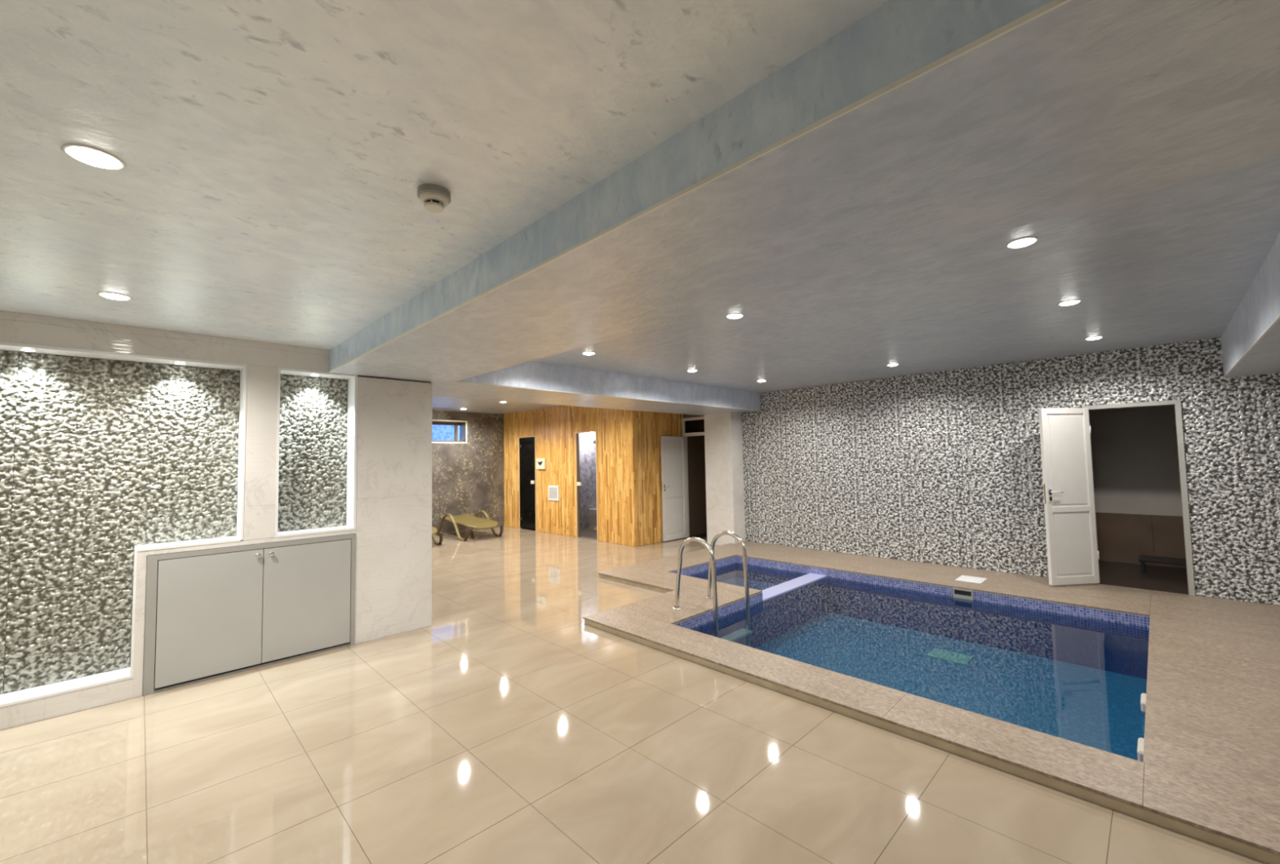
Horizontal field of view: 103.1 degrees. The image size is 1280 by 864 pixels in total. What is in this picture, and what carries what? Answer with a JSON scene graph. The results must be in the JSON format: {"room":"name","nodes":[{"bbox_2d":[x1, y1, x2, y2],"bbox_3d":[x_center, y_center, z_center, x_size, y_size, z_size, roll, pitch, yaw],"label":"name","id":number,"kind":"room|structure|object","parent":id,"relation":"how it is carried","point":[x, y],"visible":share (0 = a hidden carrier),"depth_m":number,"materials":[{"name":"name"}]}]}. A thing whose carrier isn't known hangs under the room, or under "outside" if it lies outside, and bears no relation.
{"room":"indoor swimming pool","nodes":[
{"label":"indoor swimming pool","id":0,"kind":"room"},
{"bbox_2d":[0,310,432,729],"bbox_3d":[-3.967,0.440,3.135,5.152,2.602,0.534,2,-4,-44],"label":"wall","id":1,"kind":"structure","parent":0,"point":[115,453],"depth_m":3.57,"materials":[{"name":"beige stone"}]},
{"bbox_2d":[19,348,36,351],"bbox_3d":[-3.794,-0.506,3.151,0.068,0.006,0.068,2,-4,-44],"label":"recessed light","id":2,"kind":"object","parent":1,"relation":"in","point":[24,349],"visible":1,"depth_m":3.14,"materials":[{"name":"white plastic"}]},
{"bbox_2d":[0,0,890,349],"bbox_3d":[-1.750,-1.052,0.319,4.300,0.301,7.200,2,-4,-44],"label":"ceiling","id":3,"kind":"structure","parent":0,"point":[277,154],"depth_m":1.44,"materials":[{"name":"grey paint"}]},
{"bbox_2d":[61,142,126,170],"bbox_3d":[-1.662,-0.832,1.549,0.136,0.013,0.136,2,-4,-44],"label":"recessed light","id":4,"kind":"object","parent":3,"relation":"in","point":[89,155],"visible":1,"depth_m":1.53,"materials":[{"name":"white"}]},
{"bbox_2d":[67,146,119,168],"bbox_3d":[-1.662,-0.831,1.549,0.109,0.012,0.109,2,-4,-44],"label":"diffuser","id":5,"kind":"object","parent":4,"relation":"attached to","point":[91,156],"depth_m":1.54,"materials":[{"name":"white"}]},
{"bbox_2d":[97,291,132,300],"bbox_3d":[-2.891,-0.743,2.798,0.136,0.013,0.136,2,-4,-44],"label":"recessed light","id":6,"kind":"object","parent":3,"relation":"in","point":[108,295],"visible":1,"depth_m":2.78,"materials":[{"name":"white"}]},
{"bbox_2d":[101,293,128,299],"bbox_3d":[-2.891,-0.743,2.798,0.109,0.012,0.109,2,-4,-44],"label":"diffuser","id":7,"kind":"object","parent":6,"relation":"attached to","point":[112,295],"depth_m":2.78,"materials":[{"name":"white"}]},
{"bbox_2d":[417,183,450,213],"bbox_3d":[-0.723,-0.813,1.784,0.110,0.061,0.110,2,-4,-44],"label":"smoke detector","id":8,"kind":"object","parent":3,"relation":"attached to","point":[434,197],"visible":1,"depth_m":1.75,"materials":[{"name":"beige plastic"}]},
{"bbox_2d":[431,410,504,533],"bbox_3d":[-4.244,0.831,11.006,5.600,2.750,0.300,2,-4,-44],"label":"wall","id":9,"kind":"structure","parent":0,"point":[468,477],"depth_m":11.28,"materials":[{"name":"beige stone"}]},
{"bbox_2d":[431,419,466,443],"bbox_3d":[-4.423,-0.006,10.838,1.430,0.500,0.252,2,-4,-44],"label":"window","id":10,"kind":"structure","parent":9,"relation":"in","point":[442,432],"depth_m":11.12,"materials":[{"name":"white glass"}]},
{"bbox_2d":[431,395,562,413],"bbox_3d":[-2.465,-0.643,9.322,5.290,0.150,5.140,2,-4,-44],"label":"ceiling","id":11,"kind":"structure","parent":0,"point":[438,402],"depth_m":10.09,"materials":[{"name":"grey paint"}]},
{"bbox_2d":[431,360,760,415],"bbox_3d":[-0.266,-0.631,7.081,5.290,0.490,1.130,2,-4,-44],"label":"ceiling beam","id":12,"kind":"structure","parent":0,"point":[531,374],"depth_m":6.26,"materials":[{"name":"grey paint"}]},
{"bbox_2d":[454,380,760,410],"bbox_3d":[0.132,-0.419,6.669,5.290,0.012,0.013,2,-4,-44],"label":"trim","id":13,"kind":"structure","parent":12,"relation":"attached to","point":[458,380],"depth_m":5.94,"materials":[{"name":"white paint"}]},
{"bbox_2d":[0,525,1266,863],"bbox_3d":[-0.950,1.809,5.048,12.200,0.050,13.100,2,-4,-44],"label":"floor","id":14,"kind":"structure","parent":0,"point":[508,727],"depth_m":2.49,"materials":[{"name":"beige tile"}]},
{"bbox_2d":[142,533,355,695],"bbox_3d":[-2.898,1.302,3.877,1.260,0.913,0.249,2,-4,-44],"label":"storage cabinet","id":15,"kind":"object","parent":14,"relation":"on","point":[215,612],"visible":0.99,"depth_m":3.73,"materials":[{"name":"grey laminate"}]},
{"bbox_2d":[431,526,443,544],"bbox_3d":[-4.303,1.839,9.406,0.794,0.475,1.474,2,-4,-44],"label":"sun lounger","id":16,"kind":"object","parent":14,"relation":"on","point":[434,530],"visible":0.18,"depth_m":9.19,"materials":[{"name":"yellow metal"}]},
{"bbox_2d":[435,510,502,541],"bbox_3d":[-3.454,1.870,10.296,0.794,0.475,1.474,2,-4,-44],"label":"sun lounger","id":17,"kind":"object","parent":14,"relation":"on","point":[468,520],"visible":0.99,"depth_m":10.16,"materials":[{"name":"yellow plastic"}]},
{"bbox_2d":[503,404,683,546],"bbox_3d":[-1.159,0.785,10.758,1.428,2.600,4.380,2,-4,-44],"label":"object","id":18,"kind":"object","parent":14,"relation":"on","point":[605,464],"visible":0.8,"depth_m":9.89,"materials":[{"name":"brown wood"}]},
{"bbox_2d":[536,457,546,469],"bbox_3d":[-2.088,0.669,10.706,0.052,0.230,0.310,2,-4,-44],"label":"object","id":19,"kind":"object","parent":18,"relation":"attached to","point":[540,462],"visible":1,"depth_m":10.66,"materials":[{"name":"beige plastic"}]},
{"bbox_2d":[547,484,559,500],"bbox_3d":[-1.766,1.247,10.381,0.020,0.300,0.360,2,-4,-44],"label":"wall vent","id":20,"kind":"object","parent":18,"relation":"attached to","point":[553,491],"visible":1,"depth_m":10.37,"materials":[{"name":"white paint"}]},
{"bbox_2d":[582,541,1279,863],"bbox_3d":[2.701,1.685,4.564,4.475,0.110,7.285,2,-4,-44],"label":"pool deck","id":21,"kind":"object","parent":14,"relation":"on","point":[1206,768],"visible":0.95,"depth_m":3.00,"materials":[{"name":"beige tile"}]},
{"bbox_2d":[672,555,1150,759],"bbox_3d":[1.875,2.004,4.899,3.170,0.640,4.510,2,-4,-44],"label":"swimming pool","id":22,"kind":"object","parent":21,"relation":"in","point":[1075,673],"visible":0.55,"depth_m":4.96,"materials":[{"name":"blue tile"}]},
{"bbox_2d":[672,530,751,646],"bbox_3d":[0.693,1.609,4.881,0.592,1.254,0.551,2,-4,-44],"label":"pool ladder","id":23,"kind":"object","parent":22,"relation":"on","point":[712,580],"visible":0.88,"depth_m":4.84,"materials":[{"name":"metal"}]},
{"bbox_2d":[955,574,986,583],"bbox_3d":[3.753,1.668,5.760,0.300,0.009,0.250,2,-4,-44],"label":"lid","id":24,"kind":"object","parent":21,"relation":"on","point":[962,578],"visible":1,"depth_m":5.73,"materials":[{"name":"white paint"}]},
{"bbox_2d":[683,413,706,536],"bbox_3d":[1.658,0.706,9.982,1.620,2.670,1.040,2,-4,-44],"label":"wall","id":25,"kind":"structure","parent":0,"point":[695,444],"depth_m":9.92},
{"bbox_2d":[660,435,686,541],"bbox_3d":[0.645,1.023,9.350,0.090,1.885,0.657,-4,-4,45],"label":"door","id":26,"kind":"structure","parent":25,"relation":"in","point":[672,447],"depth_m":9.33,"materials":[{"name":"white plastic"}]},
{"bbox_2d":[682,416,704,537],"bbox_3d":[1.125,0.846,9.406,0.100,2.250,0.780,2,-4,-44],"label":"trim","id":27,"kind":"structure","parent":25,"relation":"attached to","point":[685,435],"depth_m":9.63,"materials":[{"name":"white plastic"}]},
{"bbox_2d":[684,418,704,432],"bbox_3d":[1.104,-0.110,9.449,0.006,0.235,0.695,2,-4,-44],"label":"window","id":28,"kind":"structure","parent":25,"relation":"in","point":[696,425],"depth_m":9.52,"materials":[{"name":"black glass"}]},
{"bbox_2d":[703,411,745,545],"bbox_3d":[1.510,0.830,8.851,0.450,2.310,0.570,2,-4,-44],"label":"wall pier","id":29,"kind":"object","parent":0,"point":[723,434],"visible":0.89,"depth_m":8.65,"materials":[{"name":"white paint"}]},
{"bbox_2d":[329,0,1279,387],"bbox_3d":[-1.921,-0.747,4.273,1.010,0.490,13.100,2,-4,-44],"label":"ceiling beam","id":30,"kind":"structure","parent":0,"point":[1082,104],"depth_m":1.37,"materials":[{"name":"grey paint"}]},
{"bbox_2d":[328,0,1071,373],"bbox_3d":[-0.132,-0.671,1.723,0.006,0.012,6.970,2,-4,-44],"label":"trim","id":31,"kind":"structure","parent":30,"relation":"attached to","point":[1054,4],"depth_m":1.19,"materials":[{"name":"white paint"}]},
{"bbox_2d":[532,155,1279,392],"bbox_3d":[1.917,-0.939,4.868,5.290,0.190,5.110,2,-4,-44],"label":"ceiling","id":32,"kind":"structure","parent":0,"point":[1175,263],"depth_m":3.66,"materials":[{"name":"grey paint"}]},
{"bbox_2d":[582,351,595,355],"bbox_3d":[-0.511,-0.780,5.073,0.136,0.013,0.136,2,-4,-44],"label":"recessed light","id":33,"kind":"object","parent":32,"relation":"in","point":[583,353],"visible":1,"depth_m":5.05,"materials":[{"name":"white plastic"}]},
{"bbox_2d":[725,313,743,318],"bbox_3d":[0.715,-0.869,3.827,0.136,0.013,0.136,2,-4,-44],"label":"recessed light","id":34,"kind":"object","parent":32,"relation":"in","point":[731,315],"visible":1,"depth_m":3.80,"materials":[{"name":"white"}]},
{"bbox_2d":[727,314,742,318],"bbox_3d":[0.715,-0.868,3.827,0.109,0.012,0.109,2,-4,-44],"label":"diffuser","id":35,"kind":"object","parent":34,"relation":"attached to","point":[730,316],"depth_m":3.80,"materials":[{"name":"white plastic"}]},
{"bbox_2d":[886,363,898,365],"bbox_3d":[3.011,-0.795,6.054,0.136,0.013,0.136,2,-4,-44],"label":"recessed light","id":36,"kind":"object","parent":32,"relation":"in","point":[892,364],"visible":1,"depth_m":6.03,"materials":[{"name":"white"}]},
{"bbox_2d":[1005,236,1039,248],"bbox_3d":[1.940,-0.957,2.581,0.136,0.013,0.136,2,-4,-44],"label":"recessed light","id":37,"kind":"object","parent":32,"relation":"in","point":[1023,242],"visible":1,"depth_m":2.56,"materials":[{"name":"white plastic"}]},
{"bbox_2d":[1008,238,1035,247],"bbox_3d":[1.940,-0.956,2.581,0.109,0.012,0.109,2,-4,-44],"label":"diffuser","id":38,"kind":"object","parent":37,"relation":"attached to","point":[1020,242],"depth_m":2.56,"materials":[{"name":"white"}]},
{"bbox_2d":[1057,299,1081,305],"bbox_3d":[3.081,-0.923,3.645,0.136,0.013,0.136,2,-4,-44],"label":"recessed light","id":39,"kind":"object","parent":32,"relation":"in","point":[1072,301],"visible":1,"depth_m":3.62,"materials":[{"name":"white"}]},
{"bbox_2d":[1059,300,1079,305],"bbox_3d":[3.081,-0.922,3.645,0.109,0.012,0.109,2,-4,-44],"label":"diffuser","id":40,"kind":"object","parent":39,"relation":"attached to","point":[1068,302],"depth_m":3.63,"materials":[{"name":"white plastic"}]},
{"bbox_2d":[1084,336,1103,339],"bbox_3d":[4.301,-0.885,4.815,0.136,0.013,0.136,2,-4,-44],"label":"recessed light","id":41,"kind":"object","parent":32,"relation":"in","point":[1093,337],"visible":1,"depth_m":4.79,"materials":[{"name":"white plastic"}]},
{"bbox_2d":[1086,337,1101,339],"bbox_3d":[4.301,-0.884,4.815,0.109,0.012,0.109,2,-4,-44],"label":"diffuser","id":42,"kind":"object","parent":41,"relation":"attached to","point":[1089,338],"depth_m":4.79,"materials":[{"name":"white plastic"}]},
{"bbox_2d":[742,337,1279,605],"bbox_3d":[4.342,0.458,6.207,0.130,2.670,7.200,2,-4,-44],"label":"wall","id":43,"kind":"structure","parent":0,"point":[943,467],"depth_m":6.23,"materials":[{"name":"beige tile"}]},
{"bbox_2d":[1038,407,1099,585],"bbox_3d":[4.633,0.681,5.453,0.587,1.885,0.090,-1,-3,-7],"label":"door","id":44,"kind":"structure","parent":43,"relation":"in","point":[1073,553],"depth_m":5.46,"materials":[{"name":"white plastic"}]},
{"bbox_2d":[1082,399,1195,595],"bbox_3d":[5.195,0.659,5.325,0.158,1.925,0.740,2,-4,-44],"label":"door frame","id":45,"kind":"structure","parent":43,"relation":"attached to","point":[1177,403],"depth_m":5.04,"materials":[{"name":"white wood"}]},
{"bbox_2d":[1088,404,1182,515],"bbox_3d":[5.856,0.048,5.899,1.580,1.940,3.400,2,-4,-44],"label":"wall","id":46,"kind":"structure","parent":0,"point":[1135,450],"depth_m":6.43,"materials":[{"name":"grey paint"}]},
{"bbox_2d":[1095,511,1186,568],"bbox_3d":[5.880,0.373,5.900,1.630,2.750,3.400,2,-4,-44],"label":"trim","id":47,"kind":"structure","parent":46,"relation":"attached to","point":[1121,537],"depth_m":6.40,"materials":[{"name":"brown wood"}]},
{"bbox_2d":[1098,560,1188,594],"bbox_3d":[5.844,1.691,5.771,1.700,0.106,3.400,2,-4,-44],"label":"floor","id":48,"kind":"structure","parent":0,"point":[1158,578],"depth_m":5.74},
{"bbox_2d":[1138,554,1186,573],"bbox_3d":[6.210,1.556,5.831,0.400,0.155,0.680,2,-4,-44],"label":"bench","id":49,"kind":"object","parent":48,"relation":"on","point":[1143,559],"visible":0.54,"depth_m":5.91,"materials":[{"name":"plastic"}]},
{"bbox_2d":[1220,233,1279,377],"bbox_3d":[4.313,-0.916,2.426,5.290,0.580,1.720,2,-4,-44],"label":"ceiling beam","id":50,"kind":"structure","parent":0,"point":[1260,306],"depth_m":3.42,"materials":[{"name":"grey paint"}]},
{"bbox_2d":[1222,313,1279,377],"bbox_3d":[3.716,-0.587,3.024,5.290,0.012,0.012,2,-4,-44],"label":"trim","id":51,"kind":"structure","parent":50,"relation":"attached to","point":[1277,319],"depth_m":3.26,"materials":[{"name":"white paint"}]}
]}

